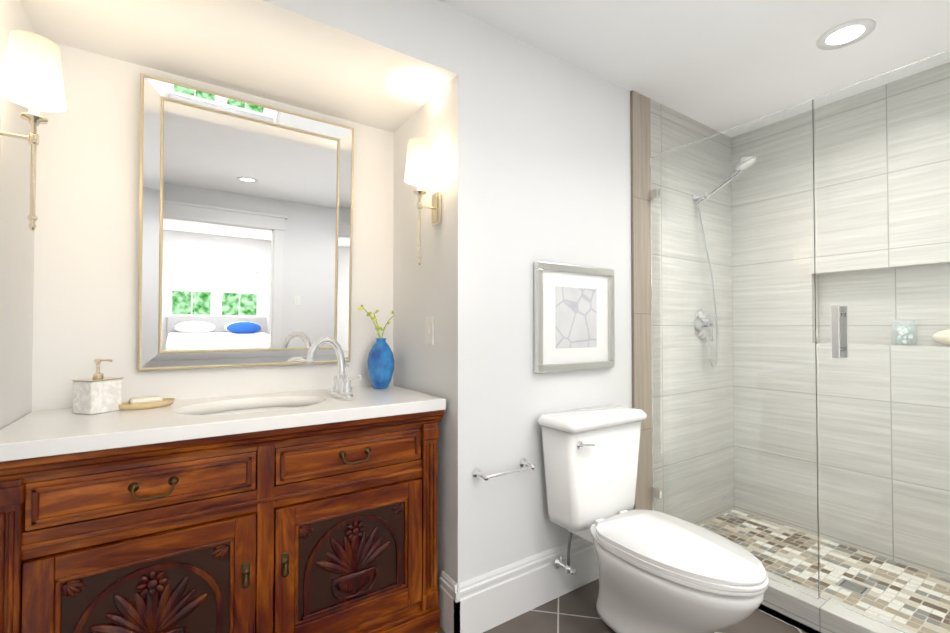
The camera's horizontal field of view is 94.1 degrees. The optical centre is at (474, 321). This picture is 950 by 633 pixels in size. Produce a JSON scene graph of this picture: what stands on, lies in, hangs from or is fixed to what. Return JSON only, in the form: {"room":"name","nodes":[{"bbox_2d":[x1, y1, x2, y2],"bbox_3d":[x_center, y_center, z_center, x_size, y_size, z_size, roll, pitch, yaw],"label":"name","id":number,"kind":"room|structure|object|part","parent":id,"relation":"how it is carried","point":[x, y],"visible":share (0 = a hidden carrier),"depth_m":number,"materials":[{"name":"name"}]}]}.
{"room":"bathroom","nodes":[
{"label":"bathroom","id":0,"kind":"room"},
{"bbox_2d":[0,0,34,429],"bbox_3d":[-0.481,-0.030,-0.092,0.100,2.400,3.900,1,-1,-34],"label":"wall","id":1,"kind":"structure","parent":0,"point":[17,234],"depth_m":1.30,"materials":[{"name":"paint"}]},
{"bbox_2d":[0,30,65,230],"bbox_3d":[-1.157,-0.483,1.142,0.145,0.495,0.122,1,-1,-34],"label":"sconce","id":2,"kind":"object","parent":1,"relation":"attached to","point":[32,79],"visible":1,"depth_m":1.13,"materials":[{"name":"white fabric"}]},
{"bbox_3d":[-1.147,-0.653,1.152,0.122,0.155,0.122,1,-1,-34],"label":"lamp shade","id":3,"kind":"part","parent":2,"relation":"part of","materials":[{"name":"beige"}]},
{"bbox_2d":[32,43,393,410],"bbox_3d":[-0.966,0.002,1.871,1.285,2.400,0.100,1,-1,-34],"label":"wall","id":4,"kind":"structure","parent":0,"point":[85,297],"depth_m":1.59,"materials":[{"name":"paint"}]},
{"bbox_2d":[137,73,353,370],"bbox_3d":[-0.893,-0.353,1.817,0.780,1.070,0.079,1,-1,-34],"label":"framed mirror","id":5,"kind":"object","parent":4,"relation":"attached to","point":[245,232],"visible":1,"depth_m":1.78,"materials":[{"name":"silver metal"}]},
{"bbox_2d":[20,0,457,132],"bbox_3d":[-0.768,-1.078,1.594,1.285,0.250,0.610,1,-1,-34],"label":"header beam","id":6,"kind":"structure","parent":0,"point":[389,65],"depth_m":1.56,"materials":[{"name":"paint"}]},
{"bbox_2d":[393,10,631,606],"bbox_3d":[0.652,0.013,2.592,2.205,2.400,0.710,1,-1,-34],"label":"wall","id":7,"kind":"structure","parent":0,"point":[531,153],"depth_m":1.85,"materials":[{"name":"paint"}]},
{"bbox_2d":[404,138,440,265],"bbox_3d":[-0.212,-0.472,1.777,0.145,0.495,0.122,1,-1,-34],"label":"sconce","id":8,"kind":"object","parent":7,"relation":"attached to","point":[419,170],"visible":1,"depth_m":1.75,"materials":[{"name":"white fabric"}]},
{"bbox_3d":[-0.222,-0.642,1.774,0.122,0.155,0.122,1,-1,-34],"label":"lamp shade","id":9,"kind":"part","parent":8,"relation":"part of","materials":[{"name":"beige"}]},
{"bbox_2d":[425,317,433,343],"bbox_3d":[-0.195,0.036,1.865,0.010,0.115,0.070,1,-1,-34],"label":"electrical outlet plate","id":10,"kind":"object","parent":7,"relation":"attached to","point":[429,330],"visible":1,"depth_m":1.86,"materials":[{"name":"white plastic"}]},
{"bbox_2d":[472,458,535,480],"bbox_3d":[0.125,0.590,1.755,0.277,0.043,0.074,1,-1,-34],"label":"toilet paper holder","id":11,"kind":"object","parent":7,"relation":"attached to","point":[524,464],"visible":1,"depth_m":1.72,"materials":[{"name":"silver metal"}]},
{"bbox_2d":[447,538,598,632],"bbox_3d":[0.366,1.098,1.943,1.063,0.210,0.018,1,-1,-34],"label":"baseboard","id":12,"kind":"structure","parent":7,"relation":"attached to","point":[487,601],"depth_m":1.80,"materials":[{"name":"paint"}]},
{"bbox_2d":[534,261,614,372],"bbox_3d":[0.466,-0.018,2.021,0.500,0.475,0.026,1,-1,-34],"label":"framed art","id":13,"kind":"object","parent":7,"relation":"attached to","point":[574,318],"visible":1,"depth_m":2.00,"materials":[{"name":"silver metal"}]},
{"bbox_2d":[630,90,652,509],"bbox_3d":[0.868,0.009,2.301,0.150,2.400,0.014,1,-1,-34],"label":"accent tile","id":14,"kind":"structure","parent":7,"relation":"attached to","point":[640,151],"depth_m":2.29,"materials":[{"name":"beige tile"}]},
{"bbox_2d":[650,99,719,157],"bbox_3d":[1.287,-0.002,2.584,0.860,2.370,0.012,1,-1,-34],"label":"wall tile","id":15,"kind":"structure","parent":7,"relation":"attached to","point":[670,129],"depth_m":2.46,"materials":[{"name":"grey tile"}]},
{"bbox_2d":[436,578,804,632],"bbox_3d":[0.523,1.230,0.563,2.520,0.100,3.900,1,-1,-34],"label":"floor","id":16,"kind":"structure","parent":0,"point":[574,611],"depth_m":1.77,"materials":[{"name":"tile"}]},
{"bbox_2d":[0,384,445,632],"bbox_3d":[-0.789,0.747,1.584,1.264,0.900,0.550,1,-1,-34],"label":"bathroom vanity","id":17,"kind":"object","parent":16,"relation":"on","point":[327,528],"depth_m":1.34,"materials":[{"name":"brown wood"}]},
{"bbox_2d":[71,358,123,414],"bbox_3d":[-1.234,0.207,1.446,0.096,0.174,0.096,0,-1,18],"label":"soap dispenser","id":18,"kind":"object","parent":17,"relation":"on","point":[98,392],"visible":1,"depth_m":1.41,"materials":[{"name":"stone"}]},
{"bbox_2d":[118,396,174,409],"bbox_3d":[-1.142,0.279,1.532,0.167,0.034,0.107,1,-1,-34],"label":"soap dish","id":19,"kind":"object","parent":17,"relation":"on","point":[147,402],"visible":0.96,"depth_m":1.51,"materials":[{"name":"gold metal"}]},
{"bbox_3d":[-0.789,0.402,1.590,1.264,0.210,0.550,1,-1,-34],"label":"bathroom vanity top","id":20,"kind":"part","parent":17,"relation":"part of","materials":[{"name":"white stone"}]},
{"bbox_2d":[306,337,361,399],"bbox_3d":[-0.572,0.178,1.742,0.182,0.241,0.235,1,-1,-34],"label":"faucet","id":21,"kind":"object","parent":17,"relation":"on","point":[341,389],"visible":1,"depth_m":1.73,"materials":[{"name":"silver metal"}]},
{"bbox_2d":[357,305,394,388],"bbox_3d":[-0.450,0.113,2.018,0.172,0.381,0.125,1,-1,-34],"label":"vase","id":22,"kind":"object","parent":17,"relation":"on","point":[380,364],"visible":1,"depth_m":1.99,"materials":[{"name":"ceramic"}]},
{"bbox_2d":[537,404,768,632],"bbox_3d":[0.672,0.792,1.675,0.495,0.811,0.780,1,-1,-34],"label":"toilet","id":23,"kind":"object","parent":16,"relation":"on","point":[660,572],"visible":1,"depth_m":1.67,"materials":[{"name":"white ceramic"}]},
{"bbox_2d":[757,580,821,632],"bbox_3d":[1.580,1.242,2.208,1.070,0.130,2.350,1,-1,-34],"label":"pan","id":24,"kind":"object","parent":16,"relation":"on","point":[789,617],"depth_m":1.76,"materials":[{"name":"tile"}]},
{"bbox_2d":[758,579,902,632],"bbox_3d":[1.360,1.139,1.685,0.120,0.120,1.526,1,-1,-34],"label":"sill","id":25,"kind":"structure","parent":16,"relation":"on","point":[819,615],"depth_m":1.69,"materials":[{"name":"stone"}]},
{"bbox_2d":[649,50,949,632],"bbox_3d":[1.360,0.098,1.702,0.102,1.958,1.525,1,-1,-34],"label":"glass","id":26,"kind":"object","parent":25,"relation":"on","point":[748,311],"visible":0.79,"depth_m":1.72,"materials":[{"name":"clear glass"}]},
{"bbox_2d":[438,0,949,132],"bbox_3d":[0.967,-1.264,0.902,3.590,0.100,3.900,1,-1,-34],"label":"ceiling","id":27,"kind":"structure","parent":0,"point":[720,66],"depth_m":1.90,"materials":[{"name":"paint"}]},
{"bbox_2d":[816,19,875,49],"bbox_3d":[1.545,-1.196,1.844,0.189,0.004,0.189,1,-1,-40],"label":"recessed light","id":28,"kind":"object","parent":27,"relation":"in","point":[845,34],"visible":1,"depth_m":1.82,"materials":[{"name":"paint"}]},
{"label":"outside","id":29,"kind":"structure","parent":0,"visible":0},
{"bbox_2d":[813,109,818,516],"bbox_3d":[2.160,0.007,2.190,0.150,2.400,1.640,1,-1,-34],"label":"wall","id":30,"kind":"structure","parent":29,"point":[817,432],"depth_m":2.45,"materials":[{"name":"tile"}]}
]}

